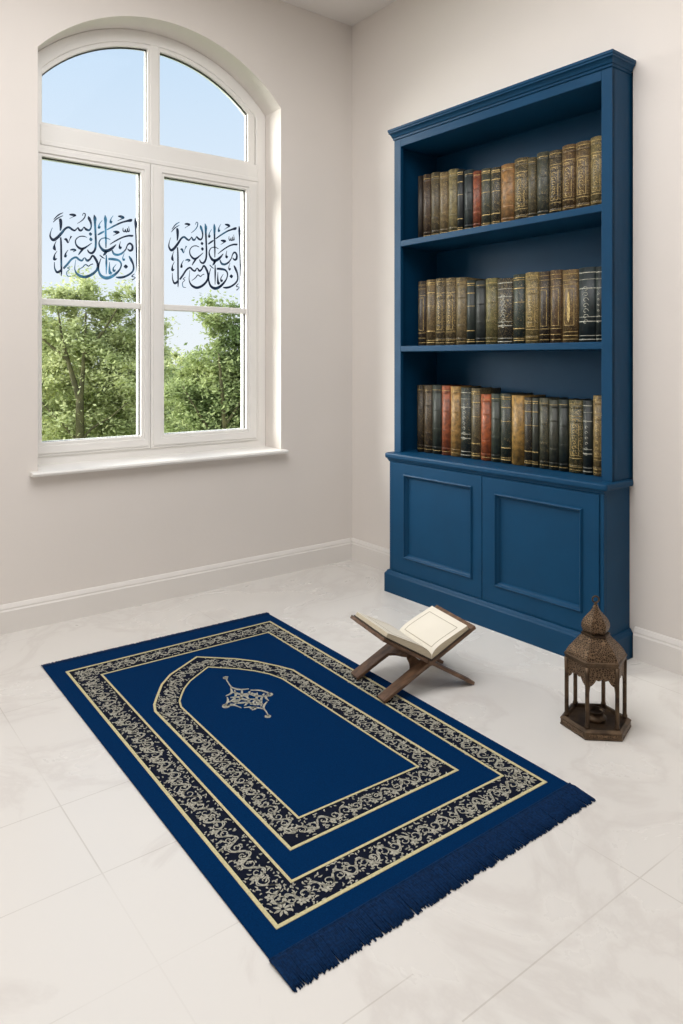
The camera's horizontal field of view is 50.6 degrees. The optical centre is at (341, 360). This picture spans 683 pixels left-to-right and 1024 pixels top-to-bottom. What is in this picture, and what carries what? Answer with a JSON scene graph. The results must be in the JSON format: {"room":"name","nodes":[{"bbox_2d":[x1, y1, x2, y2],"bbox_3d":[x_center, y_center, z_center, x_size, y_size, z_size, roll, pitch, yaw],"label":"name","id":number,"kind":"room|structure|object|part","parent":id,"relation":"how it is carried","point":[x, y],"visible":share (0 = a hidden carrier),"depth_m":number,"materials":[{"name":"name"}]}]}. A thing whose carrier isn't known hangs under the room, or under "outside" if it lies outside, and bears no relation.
{"room":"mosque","nodes":[
{"label":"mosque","id":0,"kind":"room"},
{"bbox_2d":[0,0,351,604],"bbox_3d":[-1.894,-0.375,2.692,5.300,2.950,0.300,0,0,-38],"label":"wall","id":1,"kind":"structure","parent":0,"point":[64,533],"depth_m":3.54,"materials":[{"name":"paint"}]},
{"bbox_2d":[30,29,288,476],"bbox_3d":[-0.848,-0.543,3.429,1.246,2.043,0.280,0,0,-38],"label":"window","id":2,"kind":"structure","parent":1,"relation":"in","point":[152,163],"depth_m":3.46,"materials":[{"name":"white paint"}]},
{"bbox_2d":[49,213,137,280],"bbox_3d":[-1.128,-0.524,3.307,0.403,0.307,0.001,0,0,-38],"label":"decal","id":3,"kind":"object","parent":2,"relation":"attached to","point":[105,251],"visible":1,"depth_m":3.32},
{"bbox_3d":[-1.137,-0.258,3.301,0.531,1.356,0.069,0,0,-38],"label":"casement sash","id":4,"kind":"part","parent":2,"relation":"part of","materials":[{"name":"clear glass"}]},
{"bbox_3d":[-0.823,0.467,3.397,1.246,0.022,0.200,0,0,-38],"label":"sill","id":5,"kind":"part","parent":2,"relation":"part of","materials":[{"name":"white paint"}]},
{"bbox_3d":[-0.690,-0.258,3.645,0.593,1.356,0.069,0,0,-38],"label":"casement sash","id":6,"kind":"part","parent":2,"relation":"part of","materials":[{"name":"clear glass"}]},
{"bbox_2d":[168,222,240,289],"bbox_3d":[-0.685,-0.529,3.648,0.406,0.347,0.001,0,0,-38],"label":"decal","id":7,"kind":"object","parent":2,"relation":"attached to","point":[188,224],"visible":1,"depth_m":3.65},
{"bbox_2d":[0,538,351,634],"bbox_3d":[-1.804,1.042,2.562,4.684,0.116,0.016,0,0,-38],"label":"baseboard","id":8,"kind":"structure","parent":1,"relation":"attached to","point":[51,609],"depth_m":3.31,"materials":[{"name":"wood"}]},
{"bbox_2d":[280,0,395,25],"bbox_3d":[-0.216,-1.950,0.513,5.300,0.200,5.800,0,0,-38],"label":"ceiling","id":9,"kind":"structure","parent":0,"point":[349,12],"depth_m":3.79,"materials":[{"name":"paint"}]},
{"bbox_2d":[0,560,682,1023],"bbox_3d":[-0.216,1.175,0.513,5.300,0.150,5.800,0,0,-38],"label":"floor","id":10,"kind":"structure","parent":0,"point":[106,918],"depth_m":1.52,"materials":[{"name":"tile"}]},
{"bbox_2d":[41,612,595,991],"bbox_3d":[-0.213,1.095,2.195,0.936,0.009,1.680,0,0,-36],"label":"rug","id":11,"kind":"object","parent":10,"relation":"on","point":[319,809],"visible":0.99,"depth_m":1.88,"materials":[{"name":"blue fabric"}]},
{"bbox_2d":[350,605,475,702],"bbox_3d":[0.242,0.991,2.475,0.361,0.216,0.241,0,0,-26],"label":"book stand","id":12,"kind":"object","parent":10,"relation":"on","point":[416,666],"visible":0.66,"depth_m":2.40,"materials":[{"name":"brown wood"}]},
{"bbox_3d":[0.122,1.042,2.521,0.177,0.098,0.055,0,0,-26],"label":"leg","id":13,"kind":"part","parent":12,"relation":"part of","materials":[{"name":"brown wood"}]},
{"bbox_3d":[0.203,1.042,2.351,0.177,0.098,0.046,0,0,-26],"label":"leg","id":14,"kind":"part","parent":12,"relation":"part of","materials":[{"name":"brown wood"}]},
{"bbox_2d":[354,606,470,660],"bbox_3d":[0.238,0.927,2.464,0.328,0.117,0.224,0,0,-26],"label":"open book","id":15,"kind":"object","parent":12,"relation":"on","point":[431,632],"visible":1,"depth_m":2.44,"materials":[{"name":"beige paper"}]},
{"bbox_3d":[0.181,0.915,2.436,0.122,0.067,0.176,0,0,-26],"label":"printed frame","id":16,"kind":"part","parent":15,"relation":"part of","materials":[{"name":"beige paper"}]},
{"bbox_3d":[0.307,0.927,2.497,0.105,0.050,0.176,0,0,-26],"label":"printed frame","id":17,"kind":"part","parent":15,"relation":"part of","materials":[{"name":"beige paper"}]},
{"bbox_3d":[0.358,1.041,2.425,0.187,0.116,0.046,0,0,-26],"label":"leg","id":18,"kind":"part","parent":12,"relation":"part of","materials":[{"name":"brown wood"}]},
{"bbox_2d":[384,49,635,659],"bbox_3d":[0.701,-0.003,3.111,0.348,2.206,1.175,0,0,-39],"label":"bookcase","id":19,"kind":"object","parent":10,"relation":"on","point":[519,552],"visible":0.79,"depth_m":3.00,"materials":[{"name":"blue paint"}]},
{"bbox_3d":[0.370,-0.316,3.573,0.278,1.513,0.020,0,0,-39],"label":"panel","id":20,"kind":"part","parent":19,"relation":"part of","materials":[{"name":"blue paint"}]},
{"bbox_2d":[418,176,422,237],"bbox_3d":[0.425,-0.724,3.485,0.146,0.305,0.026,0,0,-39],"label":"book","id":21,"kind":"object","parent":19,"relation":"on","point":[420,178],"visible":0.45,"depth_m":3.44,"materials":[{"name":"brown leather"}]},
{"bbox_2d":[418,281,426,345],"bbox_3d":[0.431,-0.221,3.479,0.148,0.307,0.052,0,0,-39],"label":"book","id":22,"kind":"object","parent":19,"relation":"on","point":[422,285],"visible":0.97,"depth_m":3.42,"materials":[{"name":"brown leather"}]},
{"bbox_2d":[423,174,430,236],"bbox_3d":[0.454,-0.723,3.456,0.158,0.304,0.048,0,0,-39],"label":"book","id":23,"kind":"object","parent":19,"relation":"on","point":[427,177],"visible":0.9,"depth_m":3.40,"materials":[{"name":"brown leather"}]},
{"bbox_2d":[424,385,432,452],"bbox_3d":[0.459,0.279,3.471,0.154,0.318,0.052,0,0,-39],"label":"book","id":24,"kind":"object","parent":19,"relation":"on","point":[428,394],"visible":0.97,"depth_m":3.42,"materials":[{"name":"brown leather"}]},
{"bbox_2d":[427,279,435,345],"bbox_3d":[0.471,-0.222,3.438,0.161,0.310,0.056,0,0,-39],"label":"book","id":25,"kind":"object","parent":19,"relation":"on","point":[431,284],"visible":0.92,"depth_m":3.38,"materials":[{"name":"brown leather"}]},
{"bbox_2d":[431,172,440,234],"bbox_3d":[0.491,-0.723,3.418,0.166,0.303,0.052,0,0,-39],"label":"book","id":26,"kind":"object","parent":19,"relation":"on","point":[435,176],"visible":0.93,"depth_m":3.36,"materials":[{"name":"brown leather"}]},
{"bbox_3d":[0.413,0.739,3.218,0.018,0.511,0.542,0,0,-39],"label":"door","id":27,"kind":"part","parent":19,"relation":"part of","materials":[{"name":"blue paint"}]},
{"bbox_2d":[436,278,445,344],"bbox_3d":[0.509,-0.223,3.390,0.158,0.311,0.060,0,0,-39],"label":"book","id":28,"kind":"object","parent":19,"relation":"on","point":[440,282],"visible":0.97,"depth_m":3.33,"materials":[{"name":"brown leather"}]},
{"bbox_2d":[432,384,451,453],"bbox_3d":[0.493,0.277,3.424,0.147,0.321,0.058,0,0,-39],"label":"book","id":29,"kind":"object","parent":19,"relation":"on","point":[437,389],"visible":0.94,"depth_m":3.37,"materials":[{"name":"grey leather"}]},
{"bbox_2d":[440,172,448,233],"bbox_3d":[0.525,-0.718,3.374,0.164,0.293,0.052,0,0,-39],"label":"book","id":30,"kind":"object","parent":19,"relation":"on","point":[444,180],"visible":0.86,"depth_m":3.32,"materials":[{"name":"brown leather"}]},
{"bbox_2d":[446,278,455,344],"bbox_3d":[0.552,-0.221,3.343,0.166,0.307,0.062,0,0,-39],"label":"book","id":31,"kind":"object","parent":19,"relation":"on","point":[450,282],"visible":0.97,"depth_m":3.28,"materials":[{"name":"brown leather"}]},
{"bbox_2d":[448,169,457,231],"bbox_3d":[0.553,-0.719,3.326,0.148,0.295,0.053,0,0,-39],"label":"book","id":32,"kind":"object","parent":19,"relation":"on","point":[452,177],"visible":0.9,"depth_m":3.27,"materials":[{"name":"brown leather"}]},
{"bbox_2d":[442,385,469,454],"bbox_3d":[0.531,0.278,3.380,0.152,0.320,0.052,0,0,-39],"label":"book","id":33,"kind":"object","parent":19,"relation":"on","point":[446,389],"visible":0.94,"depth_m":3.33,"materials":[{"name":"red leather"}]},
{"bbox_2d":[457,169,465,229],"bbox_3d":[0.584,-0.714,3.291,0.149,0.285,0.035,0,0,-39],"label":"book","id":34,"kind":"object","parent":19,"relation":"on","point":[460,172],"visible":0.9,"depth_m":3.24,"materials":[{"name":"black leather"}]},
{"bbox_2d":[451,385,480,456],"bbox_3d":[0.571,0.279,3.338,0.159,0.318,0.057,0,0,-39],"label":"book","id":35,"kind":"object","parent":19,"relation":"on","point":[455,390],"visible":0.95,"depth_m":3.28,"materials":[{"name":"brown leather"}]},
{"bbox_2d":[456,277,485,344],"bbox_3d":[0.590,-0.219,3.291,0.160,0.303,0.058,0,0,-39],"label":"book","id":36,"kind":"object","parent":19,"relation":"on","point":[461,283],"visible":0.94,"depth_m":3.23,"materials":[{"name":"beige leather"}]},
{"bbox_2d":[464,169,477,228],"bbox_3d":[0.615,-0.708,3.257,0.156,0.273,0.050,0,0,-39],"label":"book","id":37,"kind":"object","parent":19,"relation":"on","point":[468,174],"visible":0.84,"depth_m":3.20,"materials":[{"name":"leather"}]},
{"bbox_2d":[467,280,479,344],"bbox_3d":[0.626,-0.210,3.248,0.162,0.286,0.048,0,0,-39],"label":"book","id":38,"kind":"object","parent":19,"relation":"on","point":[471,284],"visible":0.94,"depth_m":3.19,"materials":[{"name":"black leather"}]},
{"bbox_2d":[461,387,486,457],"bbox_3d":[0.611,0.281,3.291,0.162,0.314,0.060,0,0,-39],"label":"book","id":39,"kind":"object","parent":19,"relation":"on","point":[466,396],"visible":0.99,"depth_m":3.23,"materials":[{"name":"black leather"}]},
{"bbox_2d":[473,171,480,226],"bbox_3d":[0.648,-0.700,3.221,0.162,0.258,0.042,0,0,-39],"label":"book","id":40,"kind":"object","parent":19,"relation":"on","point":[476,174],"visible":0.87,"depth_m":3.17,"materials":[{"name":"red leather"}]},
{"bbox_2d":[476,281,485,343],"bbox_3d":[0.657,-0.207,3.204,0.154,0.279,0.054,0,0,-39],"label":"book","id":41,"kind":"object","parent":19,"relation":"on","point":[480,285],"visible":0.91,"depth_m":3.15,"materials":[{"name":"leather"}]},
{"bbox_2d":[481,394,490,460],"bbox_3d":[0.684,0.294,3.203,0.165,0.288,0.054,0,0,-39],"label":"book","id":42,"kind":"object","parent":19,"relation":"on","point":[485,398],"visible":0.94,"depth_m":3.15,"materials":[{"name":"red leather"}]},
{"bbox_2d":[471,387,500,458],"bbox_3d":[0.645,0.281,3.243,0.155,0.313,0.052,0,0,-39],"label":"book","id":43,"kind":"object","parent":19,"relation":"on","point":[476,393],"visible":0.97,"depth_m":3.19,"materials":[{"name":"brown leather"}]},
{"bbox_2d":[481,168,491,225],"bbox_3d":[0.678,-0.701,3.182,0.159,0.259,0.050,0,0,-39],"label":"book","id":44,"kind":"object","parent":19,"relation":"on","point":[486,172],"visible":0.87,"depth_m":3.13,"materials":[{"name":"grey leather"}]},
{"bbox_2d":[486,278,501,343],"bbox_3d":[0.692,-0.210,3.154,0.147,0.285,0.061,0,0,-39],"label":"book","id":45,"kind":"object","parent":19,"relation":"on","point":[491,283],"visible":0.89,"depth_m":3.10,"materials":[{"name":"green leather"}]},
{"bbox_2d":[491,393,500,461],"bbox_3d":[0.718,0.291,3.160,0.164,0.293,0.048,0,0,-39],"label":"book","id":46,"kind":"object","parent":19,"relation":"on","point":[495,397],"visible":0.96,"depth_m":3.10,"materials":[{"name":"grey leather"}]},
{"bbox_2d":[491,167,500,223],"bbox_3d":[0.709,-0.697,3.137,0.150,0.252,0.050,0,0,-39],"label":"book","id":47,"kind":"object","parent":19,"relation":"on","point":[496,171],"visible":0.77,"depth_m":3.08,"materials":[{"name":"grey leather"}]},
{"bbox_3d":[0.580,0.474,3.009,0.016,0.015,1.132,0,0,-39],"label":"ledge moulding","id":48,"kind":"part","parent":19,"relation":"part of","materials":[{"name":"blue paint"}]},
{"bbox_3d":[0.722,-0.053,3.135,0.273,0.027,1.103,0,0,-39],"label":"shelf","id":49,"kind":"part","parent":19,"relation":"part of","materials":[{"name":"blue paint"}]},
{"bbox_3d":[0.722,-0.557,3.135,0.273,0.028,1.103,0,0,-39],"label":"shelf","id":50,"kind":"part","parent":19,"relation":"part of","materials":[{"name":"blue paint"}]},
{"bbox_3d":[0.724,-1.045,3.137,0.278,0.050,1.103,0,0,-39],"label":"panel","id":51,"kind":"part","parent":19,"relation":"part of","materials":[{"name":"blue paint"}]},
{"bbox_3d":[0.622,-0.316,3.054,0.018,1.513,1.143,0,0,-39],"label":"frame","id":52,"kind":"part","parent":19,"relation":"part of","materials":[{"name":"blue paint"}]},
{"bbox_2d":[498,278,512,343],"bbox_3d":[0.739,-0.206,3.098,0.147,0.278,0.080,0,0,-39],"label":"book","id":53,"kind":"object","parent":19,"relation":"on","point":[505,285],"visible":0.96,"depth_m":3.04,"materials":[{"name":"black leather"}]},
{"bbox_2d":[501,163,514,221],"bbox_3d":[0.751,-0.698,3.091,0.159,0.254,0.066,0,0,-39],"label":"book","id":54,"kind":"object","parent":19,"relation":"on","point":[507,170],"visible":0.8,"depth_m":3.03,"materials":[{"name":"orange leather"}]},
{"bbox_3d":[0.654,-1.082,3.073,0.160,0.048,1.175,0,0,-39],"label":"cornice","id":55,"kind":"part","parent":19,"relation":"part of","materials":[{"name":"blue paint"}]},
{"bbox_2d":[501,392,532,463],"bbox_3d":[0.753,0.290,3.119,0.165,0.296,0.054,0,0,-39],"label":"book","id":56,"kind":"object","parent":19,"relation":"on","point":[506,398],"visible":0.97,"depth_m":3.06,"materials":[{"name":"black leather"}]},
{"bbox_3d":[0.830,-0.305,3.223,0.005,1.493,1.103,0,0,-39],"label":"panel","id":57,"kind":"part","parent":19,"relation":"part of","materials":[{"name":"blue paint"}]},
{"bbox_2d":[513,274,525,343],"bbox_3d":[0.791,-0.211,3.047,0.164,0.288,0.058,0,0,-39],"label":"book","id":58,"kind":"object","parent":19,"relation":"on","point":[519,283],"visible":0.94,"depth_m":2.99,"materials":[{"name":"black leather"}]},
{"bbox_2d":[515,157,529,219],"bbox_3d":[0.798,-0.703,3.039,0.166,0.264,0.066,0,0,-39],"label":"book","id":59,"kind":"object","parent":19,"relation":"on","point":[521,164],"visible":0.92,"depth_m":2.98,"materials":[{"name":"brown leather"}]},
{"bbox_2d":[512,394,545,464],"bbox_3d":[0.792,0.293,3.070,0.161,0.290,0.064,0,0,-39],"label":"book","id":60,"kind":"object","parent":19,"relation":"on","point":[517,400],"visible":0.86,"depth_m":3.02,"materials":[{"name":"brown leather"}]},
{"bbox_2d":[525,272,538,342],"bbox_3d":[0.825,-0.213,2.992,0.148,0.291,0.065,0,0,-39],"label":"book","id":61,"kind":"object","parent":19,"relation":"on","point":[532,278],"visible":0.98,"depth_m":2.94,"materials":[{"name":"brown leather"}]},
{"bbox_2d":[528,157,536,216],"bbox_3d":[0.833,-0.698,2.996,0.166,0.254,0.038,0,0,-39],"label":"book","id":62,"kind":"object","parent":19,"relation":"on","point":[532,162],"visible":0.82,"depth_m":2.94,"materials":[{"name":"brown leather"}]},
{"bbox_2d":[524,396,545,466],"bbox_3d":[0.822,0.296,3.025,0.153,0.283,0.037,0,0,-39],"label":"book","id":63,"kind":"object","parent":19,"relation":"on","point":[527,400],"visible":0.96,"depth_m":2.98,"materials":[{"name":"brown leather"}]},
{"bbox_2d":[532,397,545,467],"bbox_3d":[0.845,0.296,2.997,0.153,0.283,0.030,0,0,-39],"label":"book","id":64,"kind":"object","parent":19,"relation":"on","point":[535,401],"visible":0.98,"depth_m":2.95,"materials":[{"name":"grey leather"}]},
{"bbox_3d":[0.755,0.739,2.797,0.018,0.511,0.536,0,0,-39],"label":"door","id":65,"kind":"part","parent":19,"relation":"part of","materials":[{"name":"blue paint"}]},
{"bbox_2d":[537,151,548,215],"bbox_3d":[0.857,-0.704,2.952,0.148,0.265,0.054,0,0,-39],"label":"book","id":66,"kind":"object","parent":19,"relation":"on","point":[542,157],"visible":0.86,"depth_m":2.90,"materials":[{"name":"grey leather"}]},
{"bbox_2d":[539,271,549,342],"bbox_3d":[0.868,-0.211,2.949,0.159,0.288,0.049,0,0,-39],"label":"book","id":67,"kind":"object","parent":19,"relation":"on","point":[544,277],"visible":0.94,"depth_m":2.90,"materials":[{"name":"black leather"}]},
{"bbox_2d":[539,397,567,468],"bbox_3d":[0.867,0.296,2.964,0.147,0.284,0.042,0,0,-39],"label":"book","id":68,"kind":"object","parent":19,"relation":"on","point":[544,402],"visible":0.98,"depth_m":2.91,"materials":[{"name":"grey leather"}]},
{"bbox_2d":[549,149,561,212],"bbox_3d":[0.899,-0.701,2.909,0.158,0.259,0.058,0,0,-39],"label":"book","id":69,"kind":"object","parent":19,"relation":"on","point":[555,156],"visible":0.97,"depth_m":2.85,"materials":[{"name":"brown leather"}]},
{"bbox_2d":[550,270,563,342],"bbox_3d":[0.897,-0.212,2.904,0.147,0.289,0.053,0,0,-39],"label":"book","id":70,"kind":"object","parent":19,"relation":"on","point":[556,276],"visible":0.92,"depth_m":2.85,"materials":[{"name":"brown leather"}]},
{"bbox_2d":[549,398,568,469],"bbox_3d":[0.896,0.298,2.929,0.149,0.279,0.042,0,0,-39],"label":"book","id":71,"kind":"object","parent":19,"relation":"on","point":[553,403],"visible":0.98,"depth_m":2.88,"materials":[{"name":"grey leather"}]},
{"bbox_2d":[559,398,578,471],"bbox_3d":[0.925,0.297,2.894,0.150,0.282,0.042,0,0,-39],"label":"book","id":72,"kind":"object","parent":19,"relation":"on","point":[563,403],"visible":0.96,"depth_m":2.84,"materials":[{"name":"grey leather"}]},
{"bbox_2d":[562,144,575,210],"bbox_3d":[0.935,-0.705,2.861,0.153,0.267,0.057,0,0,-39],"label":"book","id":73,"kind":"object","parent":19,"relation":"on","point":[568,151],"visible":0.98,"depth_m":2.81,"materials":[{"name":"brown leather"}]},
{"bbox_2d":[563,269,578,342],"bbox_3d":[0.943,-0.209,2.858,0.161,0.284,0.070,0,0,-39],"label":"book","id":74,"kind":"object","parent":19,"relation":"on","point":[570,277],"visible":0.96,"depth_m":2.80,"materials":[{"name":"brown leather"}]},
{"bbox_2d":[569,399,589,472],"bbox_3d":[0.963,0.297,2.856,0.161,0.282,0.060,0,0,-39],"label":"book","id":75,"kind":"object","parent":19,"relation":"on","point":[576,405],"visible":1,"depth_m":2.80,"materials":[{"name":"brown leather"}]},
{"bbox_2d":[576,140,590,207],"bbox_3d":[0.974,-0.704,2.813,0.153,0.265,0.061,0,0,-39],"label":"book","id":76,"kind":"object","parent":19,"relation":"on","point":[583,148],"visible":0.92,"depth_m":2.76,"materials":[{"name":"brown leather"}]},
{"bbox_2d":[579,267,595,341],"bbox_3d":[0.986,-0.210,2.797,0.150,0.286,0.073,0,0,-39],"label":"book","id":77,"kind":"object","parent":19,"relation":"on","point":[587,275],"visible":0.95,"depth_m":2.74,"materials":[{"name":"black leather"}]},
{"bbox_2d":[583,400,592,474],"bbox_3d":[0.992,0.296,2.810,0.146,0.283,0.040,0,0,-39],"label":"book","id":78,"kind":"object","parent":19,"relation":"on","point":[587,404],"visible":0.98,"depth_m":2.76,"materials":[{"name":"black leather"}]},
{"bbox_2d":[591,136,600,205],"bbox_3d":[1.016,-0.706,2.768,0.163,0.270,0.054,0,0,-39],"label":"book","id":79,"kind":"object","parent":19,"relation":"on","point":[595,141],"visible":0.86,"depth_m":2.71,"materials":[{"name":"brown leather"}]},
{"bbox_2d":[593,395,600,475],"bbox_3d":[1.020,0.286,2.775,0.147,0.303,0.042,0,0,-39],"label":"book","id":80,"kind":"object","parent":19,"relation":"on","point":[596,398],"visible":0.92,"depth_m":2.73,"materials":[{"name":"brown leather"}]},
{"bbox_2d":[596,266,600,341],"bbox_3d":[1.022,-0.209,2.756,0.156,0.283,0.029,0,0,-39],"label":"book","id":81,"kind":"object","parent":19,"relation":"on","point":[598,269],"visible":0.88,"depth_m":2.71,"materials":[{"name":"black leather"}]},
{"bbox_3d":[1.078,-0.316,2.702,0.278,1.513,0.020,0,0,-39],"label":"panel","id":82,"kind":"part","parent":19,"relation":"part of","materials":[{"name":"blue paint"}]},
{"bbox_2d":[560,595,630,741],"bbox_3d":[0.765,0.904,2.175,0.209,0.392,0.182,0,0,5],"label":"lantern","id":83,"kind":"object","parent":10,"relation":"on","point":[594,655],"visible":1,"depth_m":2.14,"materials":[{"name":"brown metal"}]},
{"bbox_3d":[0.680,0.984,2.183,0.015,0.178,0.015,0,0,27],"label":"post","id":84,"kind":"part","parent":83,"relation":"part of","materials":[{"name":"brown metal"}]},
{"bbox_3d":[0.729,0.984,2.252,0.015,0.178,0.015,0,0,28],"label":"post","id":85,"kind":"part","parent":83,"relation":"part of","materials":[{"name":"brown metal"}]},
{"bbox_3d":[0.698,0.955,2.144,0.002,0.127,0.085,0,0,-25],"label":"arch panel","id":86,"kind":"part","parent":83,"relation":"part of","materials":[{"name":"brown metal"}]},
{"bbox_3d":[0.716,0.984,2.106,0.015,0.178,0.015,0,0,-17],"label":"post","id":87,"kind":"part","parent":83,"relation":"part of","materials":[{"name":"brown metal"}]},
{"bbox_3d":[0.765,0.891,2.175,0.180,0.011,0.156,0,0,5],"label":"rail","id":88,"kind":"part","parent":83,"relation":"part of","materials":[{"name":"brown metal"}]},
{"bbox_3d":[0.758,0.955,2.102,0.085,0.127,0.003,0,0,5],"label":"arch panel","id":89,"kind":"part","parent":83,"relation":"part of","materials":[{"name":"brown metal"}]},
{"bbox_3d":[0.813,0.984,2.245,0.015,0.178,0.015,0,0,-17],"label":"post","id":90,"kind":"part","parent":83,"relation":"part of","materials":[{"name":"brown metal"}]},
{"bbox_3d":[0.801,0.984,2.098,0.015,0.178,0.015,0,0,27],"label":"post","id":91,"kind":"part","parent":83,"relation":"part of","materials":[{"name":"brown metal"}]},
{"bbox_3d":[0.825,0.955,2.133,0.045,0.127,0.075,0,0,5],"label":"arch panel","id":92,"kind":"part","parent":83,"relation":"part of","materials":[{"name":"brown metal"}]},
{"bbox_3d":[0.849,0.984,2.168,0.015,0.178,0.015,0,0,27],"label":"post","id":93,"kind":"part","parent":83,"relation":"part of","materials":[{"name":"brown metal"}]},
{"bbox_2d":[417,384,438,451],"bbox_3d":[0.430,0.279,3.511,0.158,0.318,0.041,0,0,-39],"label":"book","id":94,"kind":"object","parent":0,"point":[420,388],"visible":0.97,"depth_m":3.46,"materials":[{"name":"brown leather"}]},
{"bbox_2d":[352,0,682,640],"bbox_3d":[1.856,-0.375,1.921,0.300,2.950,5.500,0,0,-38],"label":"wall","id":95,"kind":"structure","parent":0,"point":[412,60],"depth_m":3.00,"materials":[{"name":"paint"}]},
{"bbox_2d":[351,538,389,570],"bbox_3d":[0.210,1.042,3.799,0.016,0.116,0.515,0,0,-38],"label":"baseboard","id":96,"kind":"structure","parent":95,"relation":"attached to","point":[372,555],"depth_m":3.86,"materials":[{"name":"wood"}]},
{"bbox_2d":[633,626,682,675],"bbox_3d":[2.153,1.042,1.276,0.016,0.116,3.516,0,0,-38],"label":"baseboard","id":97,"kind":"structure","parent":95,"relation":"attached to","point":[658,650],"depth_m":2.59,"materials":[{"name":"wood"}]},
{"label":"outside","id":98,"kind":"structure","parent":0,"visible":0},
{"bbox_3d":[-26.047,4.700,54.272,100.000,0.200,108.500,0,0,-38],"label":"ground","id":99,"kind":"structure","parent":98,"visible":0},
{"bbox_2d":[42,316,96,439],"bbox_3d":[-7.603,1.529,16.876,3.452,6.151,4.042,0,0,40],"label":"tree","id":100,"kind":"object","parent":99,"relation":"on","point":[44,348],"visible":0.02,"depth_m":16.82,"materials":[{"name":"green plant"}]},
{"bbox_2d":[42,265,187,440],"bbox_3d":[-4.394,1.460,12.833,3.565,6.282,2.992,0,0,2],"label":"leafy tree","id":101,"kind":"object","parent":99,"relation":"on","point":[68,417],"visible":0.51,"depth_m":12.30,"materials":[{"name":"green plant"}]},
{"bbox_2d":[93,340,176,422],"bbox_3d":[-7.388,1.723,26.226,4.080,5.763,3.538,0,0,33],"label":"tree","id":102,"kind":"object","parent":99,"relation":"on","point":[133,340],"visible":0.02,"depth_m":25.82,"materials":[{"name":"green plant"}]},
{"bbox_2d":[133,345,218,426],"bbox_3d":[-4.639,2.071,20.701,4.475,5.066,3.525,0,0,-33],"label":"tree","id":103,"kind":"object","parent":99,"relation":"on","point":[175,356],"visible":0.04,"depth_m":20.41,"materials":[{"name":"green plant"}]},
{"bbox_2d":[164,289,240,432],"bbox_3d":[-1.709,1.740,11.394,2.754,5.722,2.111,0,0,-22],"label":"leafy tree","id":104,"kind":"object","parent":99,"relation":"on","point":[221,380],"visible":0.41,"depth_m":11.13,"materials":[{"name":"green plant"}]}
]}

